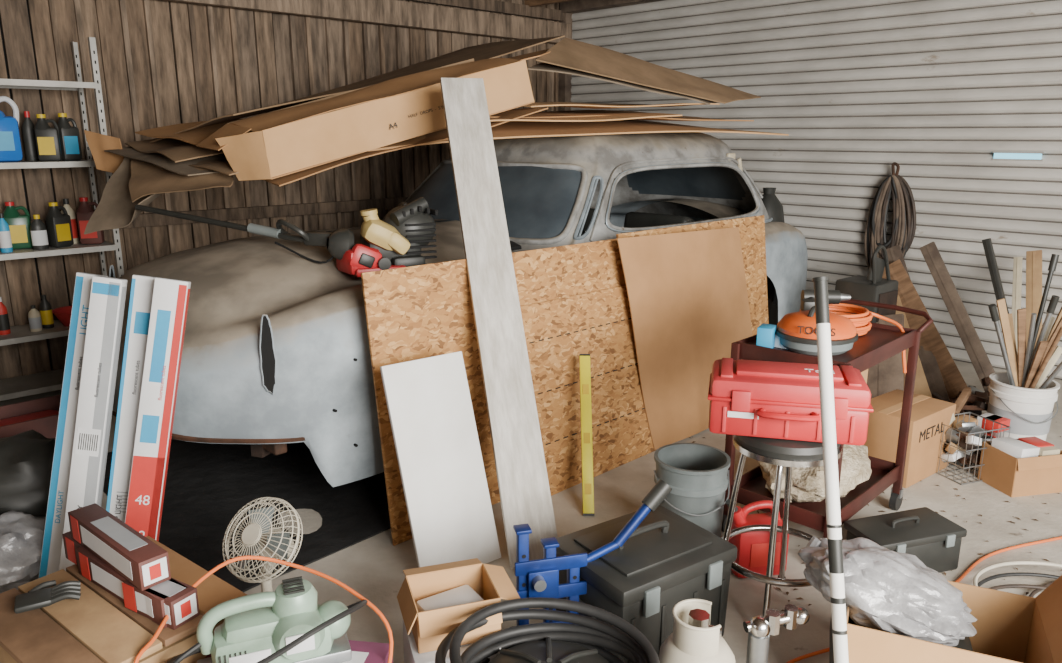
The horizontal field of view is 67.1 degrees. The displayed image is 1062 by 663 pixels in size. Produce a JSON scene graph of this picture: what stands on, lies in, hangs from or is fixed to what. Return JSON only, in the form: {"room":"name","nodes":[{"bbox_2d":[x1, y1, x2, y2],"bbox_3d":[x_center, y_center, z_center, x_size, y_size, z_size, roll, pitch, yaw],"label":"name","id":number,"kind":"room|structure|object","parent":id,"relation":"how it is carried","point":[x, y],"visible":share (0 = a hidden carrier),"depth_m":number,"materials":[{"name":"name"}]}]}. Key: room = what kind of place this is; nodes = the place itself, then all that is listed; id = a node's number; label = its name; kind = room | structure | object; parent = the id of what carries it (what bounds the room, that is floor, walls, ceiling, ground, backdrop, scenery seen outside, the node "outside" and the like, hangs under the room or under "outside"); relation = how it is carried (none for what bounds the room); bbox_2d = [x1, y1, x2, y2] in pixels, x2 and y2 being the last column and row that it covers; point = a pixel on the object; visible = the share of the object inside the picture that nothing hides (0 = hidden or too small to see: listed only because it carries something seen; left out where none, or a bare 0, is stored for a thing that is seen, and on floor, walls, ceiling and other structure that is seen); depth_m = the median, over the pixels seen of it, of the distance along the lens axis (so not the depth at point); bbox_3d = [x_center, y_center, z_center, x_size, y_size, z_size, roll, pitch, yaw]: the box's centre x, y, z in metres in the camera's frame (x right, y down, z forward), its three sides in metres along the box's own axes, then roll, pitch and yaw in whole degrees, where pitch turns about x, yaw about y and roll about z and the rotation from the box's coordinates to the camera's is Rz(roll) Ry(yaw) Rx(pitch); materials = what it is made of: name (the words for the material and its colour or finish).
{"room":"garage","nodes":[
{"label":"garage","id":0,"kind":"room"},
{"bbox_2d":[0,0,558,379],"bbox_3d":[-2.544,-1.314,6.061,8.091,3.060,0.098,-13,19,-42],"label":"wall","id":1,"kind":"structure","parent":0,"point":[161,63],"depth_m":5.88,"materials":[{"name":"brown wood"}]},
{"bbox_2d":[31,0,571,231],"bbox_3d":[-2.414,-1.767,5.927,7.800,1.895,0.121,-13,19,-42],"label":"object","id":2,"kind":"structure","parent":1,"relation":"attached to","point":[397,13],"depth_m":6.91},
{"bbox_2d":[0,360,1061,662],"bbox_3d":[0.000,0.745,4.302,14.000,0.100,14.000,-13,19,-42],"label":"floor","id":3,"kind":"structure","parent":0,"point":[372,567],"depth_m":3.40,"materials":[{"name":"concrete"}]},
{"bbox_2d":[0,510,45,592],"bbox_3d":[-2.055,0.869,3.086,0.450,0.308,0.404,-5,15,-19],"label":"plastic sack","id":4,"kind":"object","parent":3,"relation":"on","point":[21,533],"visible":0.69,"depth_m":3.01,"materials":[{"name":"plastic"}]},
{"bbox_2d":[0,430,55,516],"bbox_3d":[-2.256,0.689,3.509,0.587,0.476,0.522,-2,14,-10],"label":"bag","id":5,"kind":"object","parent":3,"relation":"on","point":[26,458],"visible":0.4,"depth_m":3.36,"materials":[{"name":"black plastic"}]},
{"bbox_2d":[0,395,60,438],"bbox_3d":[-2.600,0.565,4.155,0.410,0.320,0.360,-13,19,-42],"label":"crate","id":6,"kind":"object","parent":3,"relation":"on","point":[41,415],"visible":0.27,"depth_m":4.17,"materials":[{"name":"plastic"}]},
{"bbox_2d":[0,37,123,400],"bbox_3d":[-3.525,-0.633,4.884,1.756,2.300,0.388,-13,19,-42],"label":"metal shelving unit","id":7,"kind":"object","parent":3,"relation":"on","point":[26,385],"visible":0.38,"depth_m":5.18,"materials":[{"name":"metal"}]},
{"bbox_2d":[0,297,10,334],"bbox_3d":[-3.389,-0.102,5.122,0.071,0.240,0.071,-13,19,-42],"label":"bottle","id":8,"kind":"object","parent":7,"relation":"on","point":[4,319],"visible":1,"depth_m":5.11,"materials":[{"name":"red plastic"}]},
{"bbox_2d":[0,213,12,252],"bbox_3d":[-3.290,-0.616,4.994,0.067,0.240,0.067,-13,19,-42],"label":"bottle","id":9,"kind":"object","parent":7,"relation":"on","point":[5,236],"visible":1,"depth_m":4.98,"materials":[{"name":"blue plastic"}]},
{"bbox_2d":[0,96,22,161],"bbox_3d":[-3.283,-1.248,4.933,0.248,0.396,0.184,-13,19,-42],"label":"jug","id":10,"kind":"object","parent":7,"relation":"on","point":[10,140],"visible":1,"depth_m":4.92,"materials":[{"name":"blue plastic"}]},
{"bbox_2d":[3,202,32,249],"bbox_3d":[-3.303,-0.682,5.137,0.162,0.300,0.120,-9,17,-33],"label":"jug","id":11,"kind":"object","parent":7,"relation":"on","point":[19,224],"visible":0.87,"depth_m":5.11,"materials":[{"name":"green plastic"}]},
{"bbox_2d":[22,111,38,160],"bbox_3d":[-3.228,-1.258,5.156,0.081,0.310,0.057,-13,19,-42],"label":"oil bottle","id":12,"kind":"object","parent":7,"relation":"on","point":[28,126],"visible":0.89,"depth_m":5.14,"materials":[{"name":"black plastic"}]},
{"bbox_2d":[28,305,42,331],"bbox_3d":[-3.232,-0.087,5.210,0.071,0.170,0.071,-13,19,-42],"label":"bottle","id":13,"kind":"object","parent":7,"relation":"on","point":[34,317],"visible":1,"depth_m":5.19,"materials":[{"name":"beige paint"}]},
{"bbox_2d":[30,214,48,249],"bbox_3d":[-3.154,-0.638,5.125,0.091,0.220,0.064,-13,19,-42],"label":"oil bottle","id":14,"kind":"object","parent":7,"relation":"on","point":[38,230],"visible":1,"depth_m":5.11,"materials":[{"name":"black plastic"}]},
{"bbox_2d":[39,295,53,328],"bbox_3d":[-3.209,-0.134,5.293,0.071,0.220,0.071,-13,19,-42],"label":"bottle","id":15,"kind":"object","parent":7,"relation":"on","point":[45,308],"visible":0.98,"depth_m":5.27,"materials":[{"name":"black plastic"}]},
{"bbox_2d":[34,114,61,160],"bbox_3d":[-3.075,-1.231,5.087,0.142,0.290,0.104,-6,15,-23],"label":"jug","id":16,"kind":"object","parent":7,"relation":"on","point":[48,145],"visible":0.99,"depth_m":5.06,"materials":[{"name":"black plastic"}]},
{"bbox_2d":[45,202,73,247],"bbox_3d":[-3.088,-0.700,5.231,0.104,0.290,0.142,7,15,25],"label":"jug","id":17,"kind":"object","parent":7,"relation":"on","point":[59,228],"visible":1,"depth_m":5.20,"materials":[{"name":"black plastic"}]},
{"bbox_2d":[52,306,71,325],"bbox_3d":[-3.073,-0.103,5.422,0.300,0.100,0.300,-13,19,-42],"label":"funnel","id":18,"kind":"object","parent":7,"relation":"on","point":[63,314],"visible":0.2,"depth_m":5.34,"materials":[{"name":"plastic"}]},
{"bbox_2d":[57,113,81,160],"bbox_3d":[-3.029,-1.273,5.236,0.096,0.300,0.132,10,17,35],"label":"jug","id":19,"kind":"object","parent":7,"relation":"on","point":[70,143],"visible":0.94,"depth_m":5.21,"materials":[{"name":"black plastic"}]},
{"bbox_2d":[61,199,78,243],"bbox_3d":[-3.107,-0.741,5.375,0.091,0.300,0.064,-13,19,-42],"label":"bottle","id":20,"kind":"object","parent":7,"relation":"on","point":[70,211],"visible":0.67,"depth_m":5.37,"materials":[{"name":"beige paint"}]},
{"bbox_2d":[76,197,104,244],"bbox_3d":[-2.959,-0.743,5.365,0.152,0.310,0.112,-5,15,-18],"label":"jug","id":21,"kind":"object","parent":7,"relation":"on","point":[84,212],"visible":0.66,"depth_m":5.32,"materials":[{"name":"red plastic"}]},
{"bbox_2d":[38,272,107,578],"bbox_3d":[-1.730,0.389,3.019,0.106,1.208,0.397,10,17,36],"label":"carton","id":22,"kind":"object","parent":3,"relation":"on","point":[60,475],"visible":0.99,"depth_m":2.99,"materials":[{"name":"blue cardboard"}]},
{"bbox_2d":[59,276,127,570],"bbox_3d":[-1.612,0.408,2.933,0.111,1.213,0.391,11,17,37],"label":"carton","id":23,"kind":"object","parent":3,"relation":"on","point":[108,294],"visible":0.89,"depth_m":2.90,"materials":[{"name":"white cardboard"}]},
{"bbox_2d":[0,536,246,662],"bbox_3d":[-1.170,0.965,2.276,0.580,0.440,0.514,11,17,37],"label":"cardboard box","id":24,"kind":"object","parent":3,"relation":"on","point":[97,627],"visible":0.56,"depth_m":2.12,"materials":[{"name":"brown cardboard"}]},
{"bbox_2d":[14,580,80,613],"bbox_3d":[-1.339,0.725,2.219,0.158,0.028,0.132,-8,16,-29],"label":"glove","id":25,"kind":"object","parent":24,"relation":"on","point":[37,597],"visible":1,"depth_m":2.19,"materials":[{"name":"grey fabric"}]},
{"bbox_2d":[62,531,82,564],"bbox_3d":[-1.215,0.679,2.339,0.462,0.083,0.081,10,17,35],"label":"carton","id":26,"kind":"object","parent":24,"relation":"on","point":[70,544],"visible":0.19,"depth_m":2.41,"materials":[{"name":"red cardboard"}]},
{"bbox_2d":[68,503,170,590],"bbox_3d":[-1.180,0.605,2.279,0.462,0.083,0.081,11,18,39],"label":"carton","id":27,"kind":"object","parent":26,"relation":"on","point":[135,557],"visible":1,"depth_m":2.22,"materials":[{"name":"white cardboard"}]},
{"bbox_2d":[76,546,186,627],"bbox_3d":[-1.125,0.700,2.251,0.462,0.083,0.081,10,17,35],"label":"carton","id":28,"kind":"object","parent":24,"relation":"on","point":[91,567],"visible":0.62,"depth_m":2.24,"materials":[{"name":"cardboard"}]},
{"bbox_2d":[122,578,199,629],"bbox_3d":[-1.002,0.722,2.165,0.207,0.083,0.081,8,16,29],"label":"carton","id":29,"kind":"object","parent":24,"relation":"on","point":[181,607],"visible":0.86,"depth_m":2.13,"materials":[{"name":"cardboard"}]},
{"bbox_2d":[106,275,155,522],"bbox_3d":[-1.490,0.402,2.962,0.101,1.209,0.387,9,16,33],"label":"carton","id":30,"kind":"object","parent":3,"relation":"on","point":[142,287],"visible":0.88,"depth_m":2.92,"materials":[{"name":"white cardboard"}]},
{"bbox_2d":[125,277,190,540],"bbox_3d":[-1.374,0.417,2.905,0.123,1.214,0.420,10,17,34],"label":"carton","id":31,"kind":"object","parent":3,"relation":"on","point":[170,300],"visible":0.86,"depth_m":2.87,"materials":[{"name":"white cardboard"}]},
{"bbox_2d":[103,440,390,591],"bbox_3d":[-1.368,0.748,4.058,1.850,0.031,1.300,13,19,43],"label":"mat","id":32,"kind":"object","parent":3,"relation":"on","point":[207,484],"visible":0.54,"depth_m":3.83,"materials":[{"name":"black rubber"}]},
{"bbox_2d":[222,497,302,591],"bbox_3d":[-0.927,0.822,2.803,0.295,0.467,0.241,6,15,24],"label":"desk fan","id":33,"kind":"object","parent":3,"relation":"on","point":[273,542],"visible":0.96,"depth_m":2.75,"materials":[{"name":"beige plastic"}]},
{"bbox_2d":[134,555,392,662],"bbox_3d":[-0.601,0.949,2.128,0.810,0.568,0.451,0,14,0],"label":"extension cord","id":34,"kind":"object","parent":3,"relation":"on","point":[248,557],"visible":0.88,"depth_m":2.21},
{"bbox_2d":[205,640,392,662],"bbox_3d":[-0.640,1.051,2.131,0.480,0.342,0.302,2,14,8],"label":"carton","id":35,"kind":"object","parent":3,"relation":"on","point":[362,651],"visible":0.07,"depth_m":2.17,"materials":[{"name":"cardboard"}]},
{"bbox_2d":[166,576,366,662],"bbox_3d":[-0.673,0.772,2.061,0.520,0.224,0.333,-6,15,-21],"label":"vacuum cleaner","id":36,"kind":"object","parent":35,"relation":"on","point":[287,624],"visible":1,"depth_m":2.02,"materials":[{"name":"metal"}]},
{"bbox_2d":[380,351,500,567],"bbox_3d":[-0.355,0.536,3.210,0.370,0.832,0.285,-11,17,-37],"label":"panel","id":37,"kind":"object","parent":3,"relation":"on","point":[429,404],"visible":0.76,"depth_m":3.20,"materials":[{"name":"paint"}]},
{"bbox_2d":[402,620,500,662],"bbox_3d":[-0.240,1.024,2.413,0.250,0.260,0.231,-4,14,-17],"label":"carton","id":38,"kind":"object","parent":3,"relation":"on","point":[411,654],"visible":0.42,"depth_m":2.31,"materials":[{"name":"cardboard"}]},
{"bbox_2d":[397,558,519,652],"bbox_3d":[-0.225,0.816,2.420,0.338,0.132,0.294,-4,14,-17],"label":"cardboard box","id":39,"kind":"object","parent":38,"relation":"on","point":[433,600],"visible":0.91,"depth_m":2.40,"materials":[{"name":"brown cardboard"}]},
{"bbox_2d":[109,132,807,486],"bbox_3d":[-0.118,-0.464,5.317,5.158,1.764,2.022,-13,19,-43],"label":"classic car","id":40,"kind":"object","parent":3,"relation":"on","point":[276,350],"visible":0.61,"depth_m":3.64,"materials":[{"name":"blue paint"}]},
{"bbox_2d":[135,197,437,276],"bbox_3d":[-1.272,-0.478,3.849,1.680,0.344,0.434,3,14,10],"label":"string trimmer","id":41,"kind":"object","parent":40,"relation":"on","point":[397,240],"visible":0.94,"depth_m":3.69,"materials":[{"name":"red plastic"}]},
{"bbox_2d":[84,35,788,233],"bbox_3d":[-0.550,-1.374,5.297,4.379,1.191,1.927,-8,16,-28],"label":"flattened cardboard","id":42,"kind":"object","parent":40,"relation":"on","point":[143,170],"visible":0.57,"depth_m":4.79,"materials":[{"name":"brown cardboard"}]},
{"bbox_2d":[196,58,534,180],"bbox_3d":[-0.872,-1.149,4.242,1.720,0.653,0.505,-5,15,-20],"label":"cardboard box","id":43,"kind":"object","parent":42,"relation":"on","point":[293,139],"visible":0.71,"depth_m":4.07,"materials":[{"name":"brown cardboard"}]},
{"bbox_2d":[361,237,625,545],"bbox_3d":[-0.038,0.200,3.878,1.660,1.158,0.153,-13,19,-42],"label":"sheet","id":44,"kind":"object","parent":3,"relation":"on","point":[417,312],"visible":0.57,"depth_m":3.53,"materials":[{"name":"beige wood"}]},
{"bbox_2d":[440,78,557,567],"bbox_3d":[-0.159,-0.141,3.563,0.210,1.964,1.227,-4,14,-17],"label":"plank","id":45,"kind":"object","parent":3,"relation":"on","point":[522,477],"visible":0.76,"depth_m":3.52,"materials":[{"name":"grey wood"}]},
{"bbox_2d":[435,597,659,662],"bbox_3d":[-0.001,1.002,2.184,0.692,0.408,0.535,8,16,29],"label":"coil","id":46,"kind":"object","parent":3,"relation":"on","point":[621,637],"visible":0.94,"depth_m":2.30,"materials":[{"name":"rubber"}]},
{"bbox_2d":[489,637,608,662],"bbox_3d":[0.050,1.052,2.174,0.464,0.320,0.464,0,14,0],"label":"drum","id":47,"kind":"object","parent":3,"relation":"on","point":[548,650],"visible":1,"depth_m":2.23,"materials":[{"name":"black plastic"}]},
{"bbox_2d":[579,354,593,515],"bbox_3d":[0.265,0.481,3.813,0.052,0.662,0.457,0,14,0],"label":"spirit level","id":48,"kind":"object","parent":3,"relation":"on","point":[584,359],"visible":1,"depth_m":3.79,"materials":[{"name":"yellow paint"}]},
{"bbox_2d":[520,286,656,495],"bbox_3d":[0.303,0.274,4.111,0.920,0.909,0.220,-13,19,-42],"label":"board","id":49,"kind":"object","parent":3,"relation":"on","point":[598,324],"visible":0.82,"depth_m":4.10,"materials":[{"name":"brown wood"}]},
{"bbox_2d":[509,479,671,627],"bbox_3d":[0.204,0.800,2.625,0.558,0.594,0.280,-4,14,-15],"label":"jack","id":50,"kind":"object","parent":3,"relation":"on","point":[538,577],"visible":0.59,"depth_m":2.56,"materials":[{"name":"metal"}]},
{"bbox_2d":[556,505,736,662],"bbox_3d":[0.383,0.861,2.751,0.540,0.416,0.410,-9,17,-33],"label":"tool chest","id":51,"kind":"object","parent":3,"relation":"on","point":[669,559],"visible":0.72,"depth_m":2.62,"materials":[{"name":"plastic"}]},
{"bbox_2d":[617,227,751,449],"bbox_3d":[0.971,-0.004,4.664,1.240,1.167,0.217,-13,19,-42],"label":"cardboard sheet","id":52,"kind":"object","parent":3,"relation":"on","point":[687,293],"visible":0.8,"depth_m":4.54,"materials":[{"name":"brown cardboard"}]},
{"bbox_2d":[654,443,730,537],"bbox_3d":[0.660,0.719,3.320,0.312,0.420,0.322,0,14,0],"label":"pail","id":53,"kind":"object","parent":3,"relation":"on","point":[696,474],"visible":0.7,"depth_m":3.21,"materials":[{"name":"plastic"}]},
{"bbox_2d":[616,215,768,335],"bbox_3d":[1.062,-0.070,4.936,1.520,1.178,0.155,-13,19,-42],"label":"sheet","id":54,"kind":"object","parent":3,"relation":"on","point":[751,229],"visible":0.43,"depth_m":5.28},
{"bbox_2d":[658,599,734,662],"bbox_3d":[0.470,0.982,2.280,0.220,0.405,0.220,0,14,0],"label":"cylinder","id":55,"kind":"object","parent":3,"relation":"on","point":[693,639],"visible":1,"depth_m":2.21,"materials":[{"name":"white metal"}]},
{"bbox_2d":[726,499,788,577],"bbox_3d":[0.885,0.806,3.179,0.250,0.318,0.154,-2,14,-10],"label":"gas can","id":56,"kind":"object","parent":3,"relation":"on","point":[752,547],"visible":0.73,"depth_m":3.13,"materials":[{"name":"red plastic"}]},
{"bbox_2d":[761,187,784,324],"bbox_3d":[2.000,-0.588,6.858,0.340,1.270,0.282,-8,16,-29],"label":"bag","id":57,"kind":"object","parent":3,"relation":"on","point":[774,208],"visible":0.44,"depth_m":6.68,"materials":[{"name":"plastic"}]},
{"bbox_2d":[743,604,809,662],"bbox_3d":[0.719,0.986,2.359,0.201,0.360,0.064,-3,14,-14],"label":"fittings","id":58,"kind":"object","parent":3,"relation":"on","point":[759,629],"visible":1,"depth_m":2.31,"materials":[{"name":"metal"}]},
{"bbox_2d":[722,435,841,616],"bbox_3d":[0.885,0.681,2.845,0.415,0.720,0.415,-5,15,-19],"label":"bar stool","id":59,"kind":"object","parent":3,"relation":"on","point":[789,454],"visible":0.56,"depth_m":2.69,"materials":[{"name":"silver metal"}]},
{"bbox_2d":[708,358,873,445],"bbox_3d":[0.864,0.232,2.711,0.515,0.215,0.332,3,14,14],"label":"tool case","id":60,"kind":"object","parent":59,"relation":"on","point":[754,398],"visible":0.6,"depth_m":2.62,"materials":[{"name":"plastic"}]},
{"bbox_2d":[721,299,932,537],"bbox_3d":[1.303,0.394,3.551,0.551,0.941,0.897,13,19,42],"label":"utility cart","id":61,"kind":"object","parent":3,"relation":"on","point":[881,342],"visible":0.45,"depth_m":3.44,"materials":[{"name":"red metal"}]},
{"bbox_2d":[756,323,786,348],"bbox_3d":[1.001,0.022,3.296,0.125,0.090,0.141,13,19,42],"label":"carton","id":62,"kind":"object","parent":61,"relation":"on","point":[766,336],"visible":0.66,"depth_m":3.27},
{"bbox_2d":[758,444,871,502],"bbox_3d":[1.255,0.596,3.533,0.422,0.258,0.663,13,19,42],"label":"bag","id":63,"kind":"object","parent":61,"relation":"on","point":[807,483],"visible":0.47,"depth_m":3.36,"materials":[{"name":"beige plastic"}]},
{"bbox_2d":[775,306,857,355],"bbox_3d":[1.167,-0.021,3.274,0.324,0.185,0.331,13,19,42],"label":"case","id":64,"kind":"object","parent":61,"relation":"on","point":[796,331],"visible":0.71,"depth_m":3.18,"materials":[{"name":"orange plastic"}]},
{"bbox_2d":[800,303,906,372],"bbox_3d":[1.423,0.030,3.616,0.447,0.286,0.308,-5,15,-18],"label":"air hose","id":65,"kind":"object","parent":61,"relation":"on","point":[862,316],"visible":0.43,"depth_m":3.57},
{"bbox_2d":[800,290,850,310],"bbox_3d":[1.316,-0.137,3.564,0.245,0.072,0.192,1,14,4],"label":"drill","id":66,"kind":"object","parent":65,"relation":"on","point":[807,296],"visible":0.68,"depth_m":3.60,"materials":[{"name":"metal"}]},
{"bbox_2d":[813,277,848,662],"bbox_3d":[0.827,0.540,2.183,0.042,1.323,0.504,-1,14,-3],"label":"pole","id":67,"kind":"object","parent":3,"relation":"on","point":[828,425],"visible":1,"depth_m":2.19,"materials":[{"name":"paint"}]},
{"bbox_2d":[861,369,867,383],"bbox_3d":[1.620,0.397,4.504,0.400,0.480,0.302,-8,16,-29],"label":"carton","id":68,"kind":"object","parent":3,"relation":"on","point":[864,373],"visible":0.02,"depth_m":4.42,"materials":[{"name":"brown cardboard"}]},
{"bbox_2d":[835,245,898,322],"bbox_3d":[2.253,-0.097,5.409,0.300,1.008,0.310,-11,18,-39],"label":"case","id":69,"kind":"object","parent":3,"relation":"on","point":[872,287],"visible":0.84,"depth_m":5.25,"materials":[{"name":"plastic"}]},
{"bbox_2d":[688,432,1061,610],"bbox_3d":[2.098,0.785,3.906,2.401,0.005,2.013,0,14,0],"label":"leaf litter","id":70,"kind":"object","parent":3,"relation":"on","point":[787,593],"visible":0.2,"depth_m":3.60,"materials":[{"name":"brown plant"}]},
{"bbox_2d":[867,314,903,397],"bbox_3d":[2.250,0.204,5.122,0.237,0.610,0.469,4,14,15],"label":"timber offcut","id":71,"kind":"object","parent":3,"relation":"on","point":[886,376],"visible":0.25,"depth_m":5.07,"materials":[{"name":"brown wood"}]},
{"bbox_2d":[844,507,966,572],"bbox_3d":[1.501,0.848,3.221,0.420,0.216,0.229,-4,14,-17],"label":"case","id":72,"kind":"object","parent":3,"relation":"on","point":[934,539],"visible":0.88,"depth_m":3.17,"materials":[{"name":"plastic"}]},
{"bbox_2d":[864,389,955,487],"bbox_3d":[1.931,0.545,4.170,0.440,0.352,0.322,-11,17,-37],"label":"carton","id":73,"kind":"object","parent":3,"relation":"on","point":[928,414],"visible":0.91,"depth_m":4.03,"materials":[{"name":"brown cardboard"}]},
{"bbox_2d":[896,295,931,397],"bbox_3d":[2.475,0.054,5.419,0.183,0.776,0.966,1,14,3],"label":"timber offcut","id":74,"kind":"object","parent":3,"relation":"on","point":[921,387],"visible":0.02,"depth_m":5.17,"materials":[{"name":"brown wood"}]},
{"bbox_2d":[882,245,948,400],"bbox_3d":[2.640,-0.073,5.517,0.104,0.948,0.912,-1,14,-3],"label":"timber offcut","id":75,"kind":"object","parent":3,"relation":"on","point":[929,363],"visible":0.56,"depth_m":5.33,"materials":[{"name":"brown wood"}]},
{"bbox_2d":[786,536,1061,662],"bbox_3d":[1.701,0.978,3.109,2.422,0.014,0.190,-8,16,-28],"label":"cord","id":76,"kind":"object","parent":3,"relation":"on","point":[978,561],"visible":0.41,"depth_m":3.26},
{"bbox_2d":[882,259,967,400],"bbox_3d":[2.665,-0.001,5.432,0.109,0.884,0.880,-4,14,-17],"label":"timber offcut","id":77,"kind":"object","parent":3,"relation":"on","point":[930,338],"visible":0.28,"depth_m":5.40,"materials":[{"name":"brown wood"}]},
{"bbox_2d":[846,575,1061,662],"bbox_3d":[1.213,0.920,2.278,0.595,0.526,0.406,6,15,23],"label":"open cardboard box","id":78,"kind":"object","parent":3,"relation":"on","point":[1010,627],"visible":0.5,"depth_m":2.27,"materials":[{"name":"brown cardboard"}]},
{"bbox_2d":[798,536,976,662],"bbox_3d":[1.047,0.828,2.391,0.496,0.391,0.371,5,15,19],"label":"plastic bag","id":79,"kind":"object","parent":78,"relation":"in","point":[886,590],"visible":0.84,"depth_m":2.26,"materials":[{"name":"plastic"}]},
{"bbox_2d":[920,242,994,396],"bbox_3d":[2.915,-0.073,5.414,0.070,0.998,0.782,-6,15,-22],"label":"timber offcut","id":80,"kind":"object","parent":3,"relation":"on","point":[981,363],"visible":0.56,"depth_m":5.42,"materials":[{"name":"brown wood"}]},
{"bbox_2d":[932,377,990,454],"bbox_3d":[2.550,0.448,4.780,1.261,0.301,0.663,-13,19,-42],"label":"pile","id":81,"kind":"object","parent":3,"relation":"on","point":[970,395],"visible":0.25,"depth_m":4.68,"materials":[{"name":"brown wood"}]},
{"bbox_2d":[936,412,1010,484],"bbox_3d":[2.240,0.581,4.117,0.285,0.304,0.246,-5,15,-19],"label":"wire basket","id":82,"kind":"object","parent":3,"relation":"on","point":[964,445],"visible":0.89,"depth_m":4.08,"materials":[{"name":"metal"}]},
{"bbox_2d":[953,413,1010,440],"bbox_3d":[2.357,0.560,4.387,0.459,0.200,0.228,-1,14,-4],"label":"cartons","id":83,"kind":"object","parent":3,"relation":"on","point":[981,421],"visible":0.2,"depth_m":4.32,"materials":[{"name":"red cardboard"}]},
{"bbox_2d":[982,238,1008,313],"bbox_3d":[3.135,-0.082,5.282,0.051,1.035,0.423,-10,17,-36],"label":"pipe","id":84,"kind":"object","parent":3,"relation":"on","point":[987,243],"visible":0.44,"depth_m":5.28,"materials":[{"name":"plastic"}]},
{"bbox_2d":[973,561,1061,596],"bbox_3d":[2.126,0.975,3.014,1.296,0.065,0.517,-7,15,-25],"label":"hose","id":85,"kind":"object","parent":3,"relation":"on","point":[1038,588],"visible":0.2,"depth_m":3.08,"materials":[{"name":"white paint"}]},
{"bbox_2d":[978,436,1061,496],"bbox_3d":[2.456,0.655,3.966,0.324,0.236,0.240,-3,14,-12],"label":"cardboard box","id":86,"kind":"object","parent":3,"relation":"on","point":[1025,466],"visible":1,"depth_m":3.88,"materials":[{"name":"brown cardboard"}]},
{"bbox_2d":[987,372,1059,440],"bbox_3d":[2.720,0.459,4.453,0.342,0.385,0.346,0,14,0],"label":"bucket","id":87,"kind":"object","parent":3,"relation":"on","point":[1030,411],"visible":0.7,"depth_m":4.33,"materials":[{"name":"paint"}]},
{"bbox_2d":[1012,257,1022,347],"bbox_3d":[3.165,-0.002,5.226,0.052,0.906,0.621,6,15,22],"label":"timber offcut","id":88,"kind":"object","parent":87,"relation":"in","point":[1017,264],"visible":0.48,"depth_m":5.31,"materials":[{"name":"beige wood"}]},
{"bbox_2d":[988,254,1061,388],"bbox_3d":[2.721,0.111,4.347,0.458,1.047,0.348,9,16,31],"label":"scraps","id":89,"kind":"object","parent":87,"relation":"in","point":[1028,367],"visible":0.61,"depth_m":4.32,"materials":[{"name":"brown wood"}]},
{"bbox_2d":[1026,250,1041,347],"bbox_3d":[3.250,-0.014,5.171,0.089,0.964,0.625,5,15,19],"label":"timber offcut","id":90,"kind":"object","parent":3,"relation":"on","point":[1033,258],"visible":0.45,"depth_m":5.25,"materials":[{"name":"brown wood"}]},
{"bbox_2d":[525,0,572,6],"bbox_3d":[0.833,-1.991,2.487,8.200,0.200,9.600,-13,19,-42],"label":"ceiling","id":91,"kind":"structure","parent":0,"point":[532,3],"depth_m":7.83,"materials":[{"name":"brown wood"}]},
{"bbox_2d":[571,0,1061,379],"bbox_3d":[3.053,-1.368,6.139,0.156,3.128,7.600,-13,19,-42],"label":"wall","id":92,"kind":"structure","parent":0,"point":[858,88],"depth_m":6.23,"materials":[{"name":"metal"}]},
{"bbox_2d":[558,0,662,110],"bbox_3d":[2.936,-1.321,6.070,0.141,3.070,7.550,-13,19,-42],"label":"trim","id":93,"kind":"structure","parent":92,"relation":"attached to","point":[568,8],"depth_m":8.19,"materials":[{"name":"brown wood"}]},
{"bbox_2d":[864,162,915,268],"bbox_3d":[2.840,-0.710,6.341,0.178,1.238,0.386,-13,19,-42],"label":"coil","id":94,"kind":"object","parent":92,"relation":"hanging from","point":[904,209],"visible":0.74,"depth_m":6.22,"materials":[{"name":"fabric"}]},
{"bbox_2d":[992,151,1043,160],"bbox_3d":[3.435,-1.238,5.649,0.014,0.062,0.320,-13,19,-42],"label":"wall strip","id":95,"kind":"object","parent":92,"relation":"in","point":[998,155],"depth_m":5.64,"materials":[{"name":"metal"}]}
]}

